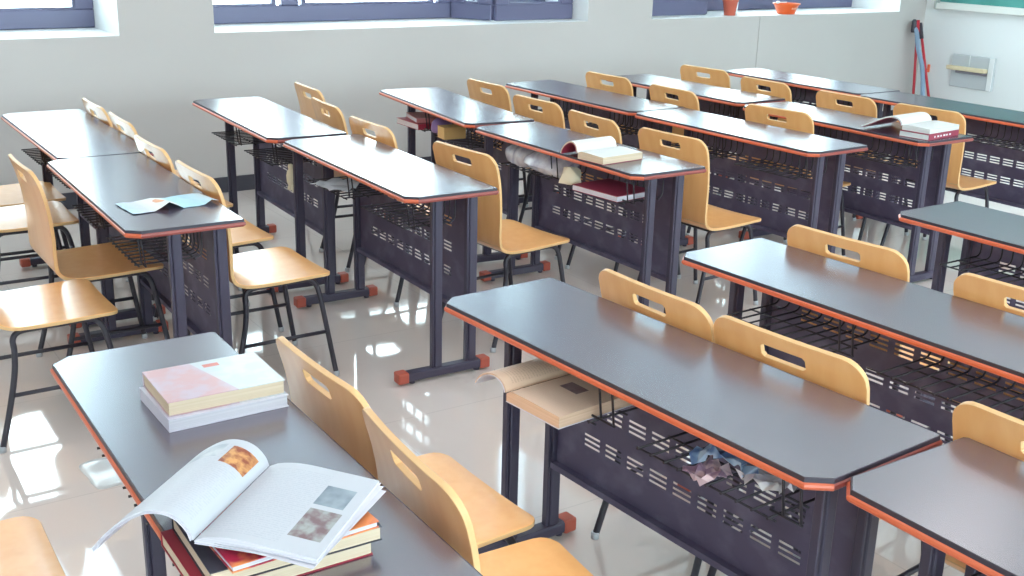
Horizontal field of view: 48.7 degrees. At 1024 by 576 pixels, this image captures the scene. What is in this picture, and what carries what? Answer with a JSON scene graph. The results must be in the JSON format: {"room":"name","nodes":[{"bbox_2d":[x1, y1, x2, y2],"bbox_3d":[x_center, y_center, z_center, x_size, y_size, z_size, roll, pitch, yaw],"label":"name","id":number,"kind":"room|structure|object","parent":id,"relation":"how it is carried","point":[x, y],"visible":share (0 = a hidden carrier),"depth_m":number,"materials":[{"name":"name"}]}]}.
{"room":"classroom","nodes":[
{"label":"classroom","id":0,"kind":"room"},
{"bbox_2d":[0,0,926,192],"bbox_3d":[-1.137,-2.586,7.279,11.930,3.700,0.620,-10,21,-32],"label":"wall","id":1,"kind":"structure","parent":0,"point":[146,63],"depth_m":7.44,"materials":[{"name":"paint"}]},
{"bbox_2d":[0,0,94,29],"bbox_3d":[-3.213,-2.671,6.113,1.652,2.520,0.115,-10,21,-32],"label":"window","id":2,"kind":"structure","parent":1,"relation":"in","point":[80,14],"depth_m":6.78,"materials":[{"name":"blue metal"}]},
{"bbox_2d":[213,0,572,23],"bbox_3d":[-0.800,-3.045,7.457,2.793,2.520,0.420,-10,21,-32],"label":"window","id":3,"kind":"structure","parent":1,"relation":"in","point":[286,10],"depth_m":7.98,"materials":[{"name":"glass"}]},
{"bbox_2d":[58,110,892,208],"bbox_3d":[-1.006,-0.786,7.581,11.330,0.096,0.012,-10,21,-32],"label":"baseboard","id":4,"kind":"structure","parent":1,"relation":"attached to","point":[244,182],"depth_m":7.12,"materials":[{"name":"grey"}]},
{"bbox_2d":[652,0,851,15],"bbox_3d":[2.068,-3.559,9.271,2.858,2.520,0.400,-10,21,-32],"label":"window","id":5,"kind":"structure","parent":1,"relation":"in","point":[660,7],"depth_m":9.59,"materials":[{"name":"blue metal"}]},
{"bbox_2d":[773,2,800,13],"bbox_3d":[2.290,-2.335,9.461,0.230,0.087,0.230,-10,21,-32],"label":"bowl","id":6,"kind":"object","parent":1,"relation":"on","point":[781,8],"visible":0.94,"depth_m":9.39,"materials":[{"name":"ceramic"}]},
{"bbox_2d":[0,133,1023,575],"bbox_3d":[1.628,0.614,3.788,11.930,0.120,10.900,-10,21,-32],"label":"floor","id":7,"kind":"structure","parent":0,"point":[41,478],"depth_m":4.15,"materials":[{"name":"beige tile"}]},
{"bbox_2d":[0,516,65,575],"bbox_3d":[-1.091,0.581,2.171,0.462,0.807,0.418,-10,21,-31],"label":"chair","id":8,"kind":"object","parent":7,"relation":"on","point":[26,549],"visible":1,"depth_m":2.31,"materials":[{"name":"brown wood"}]},
{"bbox_2d":[0,181,69,255],"bbox_3d":[-2.304,-0.423,5.195,0.462,0.807,0.418,-10,21,-31],"label":"chair","id":9,"kind":"object","parent":7,"relation":"on","point":[10,194],"visible":0.44,"depth_m":5.19,"materials":[{"name":"brown wood"}]},
{"bbox_2d":[0,201,78,284],"bbox_3d":[-2.102,-0.298,4.823,0.462,0.807,0.418,-10,21,-31],"label":"chair","id":10,"kind":"object","parent":7,"relation":"on","point":[13,219],"visible":0.66,"depth_m":4.80,"materials":[{"name":"brown wood"}]},
{"bbox_2d":[0,279,117,453],"bbox_3d":[-1.567,0.061,3.749,0.462,0.807,0.418,-10,21,-32],"label":"chair","id":11,"kind":"object","parent":7,"relation":"on","point":[75,301],"visible":0.93,"depth_m":3.71,"materials":[{"name":"brown wood"}]},
{"bbox_2d":[1,109,165,327],"bbox_3d":[-1.934,-0.340,5.083,0.393,0.735,1.210,-10,21,-32],"label":"school desk","id":12,"kind":"object","parent":7,"relation":"on","point":[68,133],"visible":0.38,"depth_m":4.96,"materials":[{"name":"laminate"}]},
{"bbox_2d":[21,148,53,165],"bbox_3d":[-2.075,-0.658,5.145,0.221,0.127,0.440,-10,21,-32],"label":"wire basket","id":13,"kind":"object","parent":12,"relation":"on","point":[42,154],"depth_m":5.12,"materials":[{"name":"black"}]},
{"bbox_2d":[46,170,70,188],"bbox_3d":[-1.789,-0.518,4.734,0.221,0.127,0.440,-10,21,-32],"label":"wire basket","id":14,"kind":"object","parent":12,"relation":"on","point":[52,173],"depth_m":4.73,"materials":[{"name":"black"}]},
{"bbox_2d":[8,154,169,389],"bbox_3d":[-1.567,-0.096,4.237,0.462,0.807,0.418,-10,21,-32],"label":"chair","id":15,"kind":"object","parent":7,"relation":"on","point":[98,262],"visible":0.78,"depth_m":4.16,"materials":[{"name":"brown wood"}]},
{"bbox_2d":[82,98,199,277],"bbox_3d":[-1.787,-0.516,5.523,0.462,0.807,0.418,-10,21,-32],"label":"chair","id":16,"kind":"object","parent":7,"relation":"on","point":[102,115],"visible":0.15,"depth_m":5.24,"materials":[{"name":"brown wood"}]},
{"bbox_2d":[47,153,245,347],"bbox_3d":[-1.321,-0.007,4.094,0.393,0.735,1.210,-10,21,-31],"label":"school desk","id":17,"kind":"object","parent":7,"relation":"on","point":[102,182],"visible":0.78,"depth_m":3.86,"materials":[{"name":"laminate"}]},
{"bbox_2d":[72,204,111,229],"bbox_3d":[-1.459,-0.325,4.159,0.221,0.127,0.440,-10,21,-31],"label":"wire basket","id":18,"kind":"object","parent":17,"relation":"on","point":[102,221],"depth_m":4.13,"materials":[{"name":"black"}]},
{"bbox_2d":[106,232,202,267],"bbox_3d":[-1.181,-0.184,3.743,0.221,0.127,0.440,-10,21,-31],"label":"wire basket","id":19,"kind":"object","parent":17,"relation":"on","point":[174,247],"depth_m":3.67,"materials":[{"name":"black"}]},
{"bbox_2d":[116,193,216,213],"bbox_3d":[-1.141,-0.291,3.746,0.292,0.027,0.168,-12,22,-36],"label":"brochure","id":20,"kind":"object","parent":17,"relation":"on","point":[193,199],"visible":1,"depth_m":3.74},
{"bbox_2d":[108,111,241,304],"bbox_3d":[-1.532,-0.392,5.156,0.462,0.807,0.418,-10,21,-31],"label":"chair","id":21,"kind":"object","parent":7,"relation":"on","point":[130,131],"visible":0.21,"depth_m":4.94,"materials":[{"name":"brown wood"}]},
{"bbox_2d":[134,135,283,335],"bbox_3d":[-1.244,-0.221,4.649,0.462,0.807,0.418,-10,21,-32],"label":"chair","id":22,"kind":"object","parent":7,"relation":"on","point":[249,234],"visible":0.31,"depth_m":4.58,"materials":[{"name":"brown wood"}]},
{"bbox_2d":[175,160,339,375],"bbox_3d":[-0.945,-0.070,4.203,0.462,0.807,0.418,-11,21,-33],"label":"chair","id":23,"kind":"object","parent":7,"relation":"on","point":[251,271],"visible":0.65,"depth_m":4.16,"materials":[{"name":"brown wood"}]},
{"bbox_2d":[50,332,482,575],"bbox_3d":[-0.515,0.636,2.160,0.393,0.735,1.210,-10,21,-31],"label":"school desk","id":24,"kind":"object","parent":7,"relation":"on","point":[102,386],"visible":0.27,"depth_m":2.08,"materials":[{"name":"laminate"}]},
{"bbox_2d":[79,457,122,488],"bbox_3d":[-0.796,0.362,2.223,0.078,0.017,0.162,-10,21,-31],"label":"packet","id":25,"kind":"object","parent":24,"relation":"in","point":[101,474],"visible":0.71,"depth_m":2.22,"materials":[{"name":"white"}]},
{"bbox_2d":[97,447,149,525],"bbox_3d":[-0.654,0.318,2.224,0.221,0.127,0.440,-10,21,-31],"label":"wire basket","id":26,"kind":"object","parent":24,"relation":"on","point":[129,496],"depth_m":2.16,"materials":[{"name":"black"}]},
{"bbox_2d":[139,387,288,432],"bbox_3d":[-0.585,0.214,2.224,0.236,0.026,0.180,-10,21,-32],"label":"closed book","id":27,"kind":"object","parent":24,"relation":"on","point":[209,416],"visible":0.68,"depth_m":2.15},
{"bbox_2d":[142,352,284,416],"bbox_3d":[-0.585,0.186,2.220,0.228,0.029,0.172,-10,21,-31],"label":"closed book","id":28,"kind":"object","parent":27,"relation":"on","point":[219,382],"visible":1,"depth_m":2.19,"materials":[{"name":"paper"}]},
{"bbox_2d":[160,529,372,575],"bbox_3d":[-0.371,0.385,1.711,0.264,0.024,0.186,-10,21,-32],"label":"novel","id":29,"kind":"object","parent":24,"relation":"on","point":[170,542],"visible":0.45,"depth_m":1.67,"materials":[{"name":"red"}]},
{"bbox_2d":[171,519,381,575],"bbox_3d":[-0.355,0.361,1.708,0.262,0.024,0.186,-10,21,-31],"label":"novel","id":30,"kind":"object","parent":29,"relation":"on","point":[208,563],"visible":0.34,"depth_m":1.62,"materials":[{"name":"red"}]},
{"bbox_2d":[199,494,378,573],"bbox_3d":[-0.347,0.346,1.699,0.230,0.011,0.190,-11,22,-34],"label":"book","id":31,"kind":"object","parent":30,"relation":"on","point":[235,561],"visible":0.21,"depth_m":1.59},
{"bbox_2d":[92,439,385,568],"bbox_3d":[-0.402,0.327,1.697,0.371,0.084,0.255,6,18,13],"label":"open book","id":32,"kind":"object","parent":31,"relation":"on","point":[294,513],"visible":1,"depth_m":1.67,"materials":[{"name":"paper"}]},
{"bbox_2d":[192,96,348,292],"bbox_3d":[-1.201,-0.487,5.595,0.393,0.735,1.210,-9,21,-30],"label":"school desk","id":33,"kind":"object","parent":7,"relation":"on","point":[268,122],"visible":0.67,"depth_m":5.46,"materials":[{"name":"laminate"}]},
{"bbox_2d":[211,127,265,145],"bbox_3d":[-1.335,-0.807,5.664,0.221,0.127,0.440,-9,21,-30],"label":"wire basket","id":34,"kind":"object","parent":33,"relation":"on","point":[242,137],"depth_m":5.66,"materials":[{"name":"black"}]},
{"bbox_2d":[244,143,312,165],"bbox_3d":[-1.069,-0.664,5.241,0.221,0.127,0.440,-9,21,-30],"label":"wire basket","id":35,"kind":"object","parent":33,"relation":"on","point":[297,159],"depth_m":5.20,"materials":[{"name":"black"}]},
{"bbox_2d":[294,82,398,224],"bbox_3d":[-0.905,-0.714,6.204,0.462,0.807,0.418,-9,20,-29],"label":"chair","id":36,"kind":"object","parent":7,"relation":"on","point":[306,108],"visible":0.17,"depth_m":6.04,"materials":[{"name":"brown wood"}]},
{"bbox_2d":[311,97,425,271],"bbox_3d":[-0.724,-0.543,5.688,0.462,0.807,0.418,-8,20,-28],"label":"chair","id":37,"kind":"object","parent":7,"relation":"on","point":[336,119],"visible":0.26,"depth_m":5.53,"materials":[{"name":"brown wood"}]},
{"bbox_2d":[349,116,429,306],"bbox_3d":[-0.459,-0.382,5.208,0.462,0.807,0.418,-10,21,-33],"label":"chair","id":38,"kind":"object","parent":7,"relation":"on","point":[384,135],"visible":0.2,"depth_m":5.00,"materials":[{"name":"brown wood"}]},
{"bbox_2d":[283,134,498,384],"bbox_3d":[-0.520,-0.150,4.601,0.393,0.735,1.210,-10,21,-31],"label":"school desk","id":39,"kind":"object","parent":7,"relation":"on","point":[409,179],"visible":0.98,"depth_m":4.39,"materials":[{"name":"laminate"}]},
{"bbox_2d":[312,178,359,191],"bbox_3d":[-0.712,-0.437,4.658,0.230,0.049,0.140,18,24,41],"label":"plastic sheet","id":40,"kind":"object","parent":39,"relation":"in","point":[333,183],"visible":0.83,"depth_m":4.65,"materials":[{"name":"grey"}]},
{"bbox_2d":[308,176,383,199],"bbox_3d":[-0.657,-0.469,4.667,0.221,0.127,0.440,-10,21,-31],"label":"wire basket","id":41,"kind":"object","parent":39,"relation":"on","point":[349,195],"depth_m":4.60,"materials":[{"name":"black"}]},
{"bbox_2d":[360,200,455,229],"bbox_3d":[-0.382,-0.327,4.249,0.221,0.127,0.440,-10,21,-31],"label":"wire basket","id":42,"kind":"object","parent":39,"relation":"on","point":[436,212],"depth_m":4.19,"materials":[{"name":"black"}]},
{"bbox_2d":[276,336,534,547],"bbox_3d":[-0.225,0.494,2.507,0.462,0.807,0.418,-11,21,-33],"label":"chair","id":43,"kind":"object","parent":7,"relation":"on","point":[338,411],"visible":0.39,"depth_m":2.38,"materials":[{"name":"brown wood"}]},
{"bbox_2d":[379,87,533,262],"bbox_3d":[-0.322,-0.622,6.081,0.393,0.735,1.210,-8,20,-26],"label":"school desk","id":44,"kind":"object","parent":7,"relation":"on","point":[470,114],"visible":0.47,"depth_m":5.82,"materials":[{"name":"laminate"}]},
{"bbox_2d":[397,117,431,129],"bbox_3d":[-0.479,-0.898,6.141,0.200,0.030,0.250,-10,21,-31],"label":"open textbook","id":45,"kind":"object","parent":44,"relation":"in","point":[405,121],"visible":0.43,"depth_m":6.06,"materials":[{"name":"red"}]},
{"bbox_2d":[406,112,436,122],"bbox_3d":[-0.465,-0.928,6.150,0.170,0.022,0.220,-5,19,-20],"label":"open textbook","id":46,"kind":"object","parent":45,"relation":"on","point":[418,117],"visible":0.57,"depth_m":6.10,"materials":[{"name":"red"}]},
{"bbox_2d":[421,112,453,131],"bbox_3d":[-0.444,-0.944,6.159,0.221,0.127,0.440,-8,20,-26],"label":"wire basket","id":47,"kind":"object","parent":44,"relation":"on","point":[426,128],"depth_m":5.97,"materials":[{"name":"black"}]},
{"bbox_2d":[437,124,465,139],"bbox_3d":[-0.310,-0.800,5.803,0.120,0.060,0.090,-8,20,-26],"label":"carton","id":48,"kind":"object","parent":44,"relation":"in","point":[451,131],"visible":0.84,"depth_m":5.77,"materials":[{"name":"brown cardboard"}]},
{"bbox_2d":[434,128,503,148],"bbox_3d":[-0.208,-0.797,5.719,0.221,0.127,0.440,-8,20,-26],"label":"wire basket","id":49,"kind":"object","parent":44,"relation":"on","point":[488,141],"depth_m":5.65,"materials":[{"name":"black"}]},
{"bbox_2d":[362,407,592,575],"bbox_3d":[-0.002,0.618,2.141,0.462,0.807,0.418,-8,20,-28],"label":"chair","id":50,"kind":"object","parent":7,"relation":"on","point":[426,494],"visible":0.75,"depth_m":1.99,"materials":[{"name":"brown wood"}]},
{"bbox_2d":[433,141,569,352],"bbox_3d":[-0.039,-0.207,4.697,0.462,0.807,0.418,-13,23,-37],"label":"chair","id":51,"kind":"object","parent":7,"relation":"on","point":[511,238],"visible":0.68,"depth_m":4.51,"materials":[{"name":"brown wood"}]},
{"bbox_2d":[467,78,564,218],"bbox_3d":[0.024,-0.795,6.526,0.462,0.807,0.418,-10,21,-33],"label":"chair","id":52,"kind":"object","parent":7,"relation":"on","point":[500,97],"visible":0.16,"depth_m":6.31,"materials":[{"name":"brown wood"}]},
{"bbox_2d":[513,94,617,259],"bbox_3d":[0.286,-0.611,5.976,0.462,0.807,0.418,-11,22,-34],"label":"chair","id":53,"kind":"object","parent":7,"relation":"on","point":[552,114],"visible":0.23,"depth_m":5.78,"materials":[{"name":"brown wood"}]},
{"bbox_2d":[475,121,706,313],"bbox_3d":[0.299,-0.273,5.043,0.393,0.735,1.210,-10,21,-32],"label":"school desk","id":54,"kind":"object","parent":7,"relation":"on","point":[661,176],"visible":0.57,"depth_m":4.97,"materials":[{"name":"laminate"}]},
{"bbox_2d":[505,144,533,166],"bbox_3d":[0.066,-0.627,5.227,0.162,0.101,0.282,-10,21,-32],"label":"plastic bag","id":55,"kind":"object","parent":54,"relation":"in","point":[515,154],"visible":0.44,"depth_m":5.17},
{"bbox_2d":[501,156,586,179],"bbox_3d":[0.158,-0.590,5.105,0.221,0.127,0.440,-10,21,-32],"label":"wire basket","id":56,"kind":"object","parent":54,"relation":"on","point":[505,163],"depth_m":5.05,"materials":[{"name":"black"}]},
{"bbox_2d":[524,151,578,178],"bbox_3d":[0.179,-0.560,5.016,0.177,0.109,0.302,-10,21,-32],"label":"plastic bag","id":57,"kind":"object","parent":54,"relation":"in","point":[537,161],"visible":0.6,"depth_m":4.95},
{"bbox_2d":[559,167,581,184],"bbox_3d":[0.250,-0.489,4.856,0.115,0.074,0.096,15,23,37],"label":"tissue","id":58,"kind":"object","parent":54,"relation":"in","point":[570,175],"visible":0.92,"depth_m":4.82,"materials":[{"name":"beige"}]},
{"bbox_2d":[560,136,642,164],"bbox_3d":[0.370,-0.574,4.678,0.226,0.066,0.260,-13,23,-37],"label":"open book","id":59,"kind":"object","parent":54,"relation":"on","point":[599,150],"visible":1,"depth_m":4.64,"materials":[{"name":"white paper"}]},
{"bbox_2d":[572,178,644,201],"bbox_3d":[0.417,-0.406,4.694,0.210,0.024,0.270,-13,23,-37],"label":"closed book","id":60,"kind":"object","parent":54,"relation":"in","point":[608,189],"visible":0.8,"depth_m":4.66,"materials":[{"name":"red"}]},
{"bbox_2d":[567,173,663,204],"bbox_3d":[0.444,-0.451,4.694,0.221,0.127,0.440,-10,21,-32],"label":"wire basket","id":61,"kind":"object","parent":54,"relation":"on","point":[650,185],"depth_m":4.54,"materials":[{"name":"black"}]},
{"bbox_2d":[505,80,683,240],"bbox_3d":[0.434,-0.748,6.530,0.393,0.735,1.210,-11,21,-33],"label":"school desk","id":62,"kind":"object","parent":7,"relation":"on","point":[622,109],"visible":0.25,"depth_m":6.37,"materials":[{"name":"laminate"}]},
{"bbox_2d":[537,99,592,119],"bbox_3d":[0.291,-1.065,6.590,0.221,0.127,0.440,-11,21,-33],"label":"wire basket","id":63,"kind":"object","parent":62,"relation":"on","point":[565,115],"depth_m":6.62,"materials":[{"name":"black"}]},
{"bbox_2d":[586,111,652,135],"bbox_3d":[0.584,-0.927,6.184,0.221,0.127,0.440,-11,21,-33],"label":"wire basket","id":64,"kind":"object","parent":62,"relation":"on","point":[642,123],"depth_m":6.16,"materials":[{"name":"black"}]},
{"bbox_2d":[585,71,637,211],"bbox_3d":[0.730,-0.921,6.973,0.462,0.807,0.418,-11,22,-34],"label":"chair","id":65,"kind":"object","parent":7,"relation":"on","point":[622,85],"visible":0.15,"depth_m":6.72,"materials":[{"name":"brown wood"}]},
{"bbox_2d":[565,109,680,278],"bbox_3d":[0.547,-0.455,5.512,0.462,0.807,0.418,-9,21,-29],"label":"chair","id":66,"kind":"object","parent":7,"relation":"on","point":[577,119],"visible":0.28,"depth_m":5.34,"materials":[{"name":"brown wood"}]},
{"bbox_2d":[444,277,942,575],"bbox_3d":[0.319,0.503,2.637,0.393,0.735,1.210,-12,22,-35],"label":"school desk","id":67,"kind":"object","parent":7,"relation":"on","point":[685,388],"visible":0.84,"depth_m":2.52,"materials":[{"name":"laminate"}]},
{"bbox_2d":[475,358,632,429],"bbox_3d":[0.104,0.225,2.665,0.249,0.052,0.310,-12,22,-37],"label":"open book","id":68,"kind":"object","parent":67,"relation":"in","point":[561,402],"visible":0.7,"depth_m":2.60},
{"bbox_2d":[524,374,637,427],"bbox_3d":[0.170,0.188,2.691,0.221,0.127,0.440,-12,22,-35],"label":"wire basket","id":69,"kind":"object","parent":67,"relation":"on","point":[613,414],"depth_m":2.51,"materials":[{"name":"black"}]},
{"bbox_2d":[682,455,732,485],"bbox_3d":[0.395,0.368,2.289,0.095,0.023,0.089,-5,19,-19],"label":"wrapper","id":70,"kind":"object","parent":67,"relation":"in","point":[705,472],"visible":0.99,"depth_m":2.29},
{"bbox_2d":[636,431,814,527],"bbox_3d":[0.480,0.323,2.296,0.221,0.127,0.440,-12,22,-35],"label":"wire basket","id":71,"kind":"object","parent":67,"relation":"on","point":[800,504],"depth_m":2.23,"materials":[{"name":"black"}]},
{"bbox_2d":[689,444,767,476],"bbox_3d":[0.458,0.340,2.317,0.167,0.055,0.128,17,23,39],"label":"wrapper","id":72,"kind":"object","parent":67,"relation":"in","point":[698,454],"visible":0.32,"depth_m":2.30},
{"bbox_2d":[735,464,796,493],"bbox_3d":[0.501,0.376,2.231,0.074,0.023,0.113,-14,24,-40],"label":"wrapper","id":73,"kind":"object","parent":67,"relation":"in","point":[766,481],"visible":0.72,"depth_m":2.22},
{"bbox_2d":[591,268,798,575],"bbox_3d":[0.508,0.343,3.033,0.462,0.807,0.418,-11,21,-33],"label":"chair","id":74,"kind":"object","parent":7,"relation":"on","point":[688,316],"visible":0.15,"depth_m":2.81,"materials":[{"name":"brown wood"}]},
{"bbox_2d":[606,74,785,205],"bbox_3d":[1.068,-0.859,6.922,0.393,0.735,1.210,-11,21,-33],"label":"school desk","id":75,"kind":"object","parent":7,"relation":"on","point":[712,99],"visible":0.17,"depth_m":6.74,"materials":[{"name":"laminate"}]},
{"bbox_2d":[707,101,741,119],"bbox_3d":[1.217,-1.038,6.575,0.221,0.127,0.440,-11,21,-33],"label":"wire basket","id":76,"kind":"object","parent":75,"relation":"on","point":[710,101],"depth_m":6.68,"materials":[{"name":"black"}]},
{"bbox_2d":[649,84,744,235],"bbox_3d":[1.056,-0.753,6.476,0.462,0.807,0.418,-9,21,-30],"label":"chair","id":77,"kind":"object","parent":7,"relation":"on","point":[687,99],"visible":0.2,"depth_m":6.28,"materials":[{"name":"brown wood"}]},
{"bbox_2d":[636,127,760,304],"bbox_3d":[0.843,-0.320,5.115,0.462,0.807,0.418,-12,22,-36],"label":"chair","id":78,"kind":"object","parent":7,"relation":"on","point":[697,213],"visible":0.63,"depth_m":4.91,"materials":[{"name":"brown wood"}]},
{"bbox_2d":[680,64,730,195],"bbox_3d":[1.375,-1.056,7.441,0.462,0.807,0.418,-12,22,-36],"label":"chair","id":79,"kind":"object","parent":7,"relation":"on","point":[720,78],"visible":0.15,"depth_m":7.19,"materials":[{"name":"brown wood"}]},
{"bbox_2d":[635,108,867,253],"bbox_3d":[1.108,-0.423,5.571,0.393,0.735,1.210,-11,22,-33],"label":"school desk","id":80,"kind":"object","parent":7,"relation":"on","point":[824,156],"visible":0.77,"depth_m":5.46,"materials":[{"name":"laminate"}]},
{"bbox_2d":[665,131,743,159],"bbox_3d":[0.964,-0.739,5.630,0.221,0.127,0.440,-11,22,-33],"label":"wire basket","id":81,"kind":"object","parent":80,"relation":"on","point":[715,155],"depth_m":5.61,"materials":[{"name":"black"}]},
{"bbox_2d":[734,148,827,179],"bbox_3d":[1.260,-0.602,5.225,0.221,0.127,0.440,-11,22,-33],"label":"wire basket","id":82,"kind":"object","parent":80,"relation":"on","point":[817,172],"depth_m":5.19,"materials":[{"name":"black"}]},
{"bbox_2d":[740,76,791,211],"bbox_3d":[1.658,-0.872,6.892,0.462,0.807,0.418,-9,21,-30],"label":"chair","id":83,"kind":"object","parent":7,"relation":"on","point":[748,84],"visible":0.18,"depth_m":6.64,"materials":[{"name":"brown wood"}]},
{"bbox_2d":[739,104,850,256],"bbox_3d":[1.473,-0.548,5.872,0.462,0.807,0.418,-13,23,-38],"label":"chair","id":84,"kind":"object","parent":7,"relation":"on","point":[796,120],"visible":0.29,"depth_m":5.68,"materials":[{"name":"brown wood"}]},
{"bbox_2d":[719,68,899,195],"bbox_3d":[1.879,-0.987,7.380,0.393,0.735,1.210,-10,21,-32],"label":"school desk","id":85,"kind":"object","parent":7,"relation":"on","point":[804,88],"visible":0.17,"depth_m":7.23,"materials":[{"name":"laminate"}]},
{"bbox_2d":[765,86,805,101],"bbox_3d":[1.739,-1.304,7.442,0.221,0.127,0.440,-10,21,-32],"label":"wire basket","id":86,"kind":"object","parent":85,"relation":"on","point":[793,100],"depth_m":7.41,"materials":[{"name":"black"}]},
{"bbox_2d":[810,100,852,106],"bbox_3d":[2.024,-1.164,7.030,0.221,0.127,0.440,-10,21,-32],"label":"wire basket","id":87,"kind":"object","parent":85,"relation":"on","point":[838,100],"depth_m":7.15,"materials":[{"name":"black"}]},
{"bbox_2d":[707,315,922,575],"bbox_3d":[0.753,0.449,2.721,0.462,0.807,0.418,-13,23,-37],"label":"chair","id":88,"kind":"object","parent":7,"relation":"on","point":[840,374],"visible":0.13,"depth_m":2.46,"materials":[{"name":"brown wood"}]},
{"bbox_2d":[677,238,1023,491],"bbox_3d":[0.978,0.377,3.080,0.393,0.735,1.210,-11,22,-34],"label":"school desk","id":89,"kind":"object","parent":7,"relation":"on","point":[981,338],"visible":0.61,"depth_m":3.03,"materials":[{"name":"laminate"}]},
{"bbox_2d":[727,298,880,357],"bbox_3d":[0.831,0.061,3.137,0.221,0.127,0.440,-11,22,-34],"label":"wire basket","id":90,"kind":"object","parent":89,"relation":"on","point":[852,346],"depth_m":3.16,"materials":[{"name":"black"}]},
{"bbox_2d":[876,351,1023,420],"bbox_3d":[1.134,0.197,2.737,0.221,0.127,0.440,-11,22,-34],"label":"wire basket","id":91,"kind":"object","parent":89,"relation":"on","point":[924,359],"depth_m":2.80,"materials":[{"name":"black"}]},
{"bbox_2d":[738,101,973,282],"bbox_3d":[1.716,-0.509,5.884,0.393,0.735,1.210,-10,21,-32],"label":"school desk","id":92,"kind":"object","parent":7,"relation":"on","point":[931,158],"visible":0.55,"depth_m":5.70,"materials":[{"name":"laminate"}]},
{"bbox_2d":[818,126,848,140],"bbox_3d":[1.576,-0.827,5.947,0.221,0.127,0.440,-10,21,-32],"label":"wire basket","id":93,"kind":"object","parent":92,"relation":"on","point":[819,126],"depth_m":5.91,"materials":[{"name":"black"}]},
{"bbox_2d":[846,137,933,167],"bbox_3d":[1.859,-0.686,5.534,0.221,0.127,0.440,-10,21,-32],"label":"wire basket","id":94,"kind":"object","parent":92,"relation":"on","point":[925,161],"depth_m":5.50,"materials":[{"name":"black"}]},
{"bbox_2d":[861,112,958,134],"bbox_3d":[1.914,-0.795,5.441,0.254,0.077,0.369,-13,23,-37],"label":"open book","id":95,"kind":"object","parent":92,"relation":"on","point":[919,122],"visible":1,"depth_m":5.37,"materials":[{"name":"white paper"}]},
{"bbox_2d":[899,130,958,140],"bbox_3d":[1.976,-0.736,5.366,0.262,0.026,0.155,-13,23,-38],"label":"closed book","id":96,"kind":"object","parent":92,"relation":"on","point":[904,133],"visible":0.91,"depth_m":5.29,"materials":[{"name":"red paper"}]},
{"bbox_2d":[816,90,908,240],"bbox_3d":[1.980,-0.705,6.398,0.462,0.807,0.418,-10,21,-32],"label":"chair","id":97,"kind":"object","parent":7,"relation":"on","point":[864,106],"visible":0.18,"depth_m":6.20,"materials":[{"name":"brown wood"}]},
{"bbox_2d":[787,224,950,441],"bbox_3d":[1.122,0.196,3.536,0.462,0.807,0.418,-13,23,-37],"label":"chair","id":98,"kind":"object","parent":7,"relation":"on","point":[887,261],"visible":0.16,"depth_m":3.29,"materials":[{"name":"brown wood"}]},
{"bbox_2d":[911,19,924,95],"bbox_3d":[3.647,-1.942,10.175,0.053,0.908,0.237,-14,24,-40],"label":"mop","id":99,"kind":"object","parent":7,"relation":"on","point":[914,29],"visible":0.79,"depth_m":10.12,"materials":[{"name":"blue fabric"}]},
{"bbox_2d":[846,437,1023,575],"bbox_3d":[1.045,0.820,1.710,0.393,0.735,1.210,-10,21,-32],"label":"school desk","id":100,"kind":"object","parent":7,"relation":"on","point":[963,498],"visible":1,"depth_m":1.93,"materials":[{"name":"laminate"}]},
{"bbox_2d":[852,91,1023,218],"bbox_3d":[2.500,-0.651,6.387,0.393,0.735,1.210,-10,21,-31],"label":"school desk","id":101,"kind":"object","parent":7,"relation":"on","point":[990,124],"visible":0.41,"depth_m":6.29,"materials":[{"name":"laminate"}]},
{"bbox_2d":[972,122,1023,150],"bbox_3d":[2.643,-0.829,6.037,0.221,0.127,0.440,-10,21,-31],"label":"wire basket","id":102,"kind":"object","parent":101,"relation":"on","point":[981,136],"depth_m":6.10,"materials":[{"name":"black"}]},
{"bbox_2d":[880,103,996,245],"bbox_3d":[2.277,-0.571,6.003,0.462,0.807,0.418,-12,22,-35],"label":"chair","id":103,"kind":"object","parent":7,"relation":"on","point":[955,182],"visible":0.39,"depth_m":5.77,"materials":[{"name":"brown wood"}]},
{"bbox_2d":[886,201,1023,417],"bbox_3d":[1.790,0.223,3.620,0.393,0.735,1.210,-10,21,-32],"label":"school desk","id":104,"kind":"object","parent":7,"relation":"on","point":[991,237],"visible":0.5,"depth_m":3.86,"materials":[{"name":"laminate"}]},
{"bbox_2d":[939,243,1023,285],"bbox_3d":[1.648,-0.095,3.682,0.221,0.127,0.440,-10,21,-32],"label":"wire basket","id":105,"kind":"object","parent":104,"relation":"on","point":[960,260],"depth_m":3.79,"materials":[{"name":"black"}]},
{"bbox_2d":[945,401,1023,573],"bbox_3d":[1.135,0.606,2.265,0.462,0.807,0.418,-11,22,-35],"label":"chair","id":106,"kind":"object","parent":7,"relation":"on","point":[1002,432],"visible":0.38,"depth_m":2.13,"materials":[{"name":"brown wood"}]},
{"bbox_2d":[948,273,1023,402],"bbox_3d":[1.456,0.347,3.091,0.462,0.807,0.418,-13,23,-37],"label":"chair","id":107,"kind":"object","parent":7,"relation":"on","point":[993,293],"visible":0.2,"depth_m":2.94,"materials":[{"name":"brown wood"}]},
{"bbox_2d":[915,0,1023,111],"bbox_3d":[6.710,-1.987,6.018,0.300,3.700,10.280,-10,21,-32],"label":"wall","id":108,"kind":"structure","parent":0,"point":[946,32],"depth_m":9.91,"materials":[{"name":"white paint"}]},
{"bbox_2d":[946,53,996,91],"bbox_3d":[4.023,-1.896,9.959,0.074,0.285,0.450,-10,21,-32],"label":"wall box","id":109,"kind":"object","parent":108,"relation":"attached to","point":[967,71],"visible":1,"depth_m":9.94,"materials":[{"name":"grey"}]},
{"bbox_2d":[934,0,1023,15],"bbox_3d":[5.025,-2.496,8.189,0.081,1.242,4.440,-10,21,-32],"label":"chalkboard","id":110,"kind":"object","parent":108,"relation":"attached to","point":[1008,7],"visible":1,"depth_m":9.71,"materials":[{"name":"green"}]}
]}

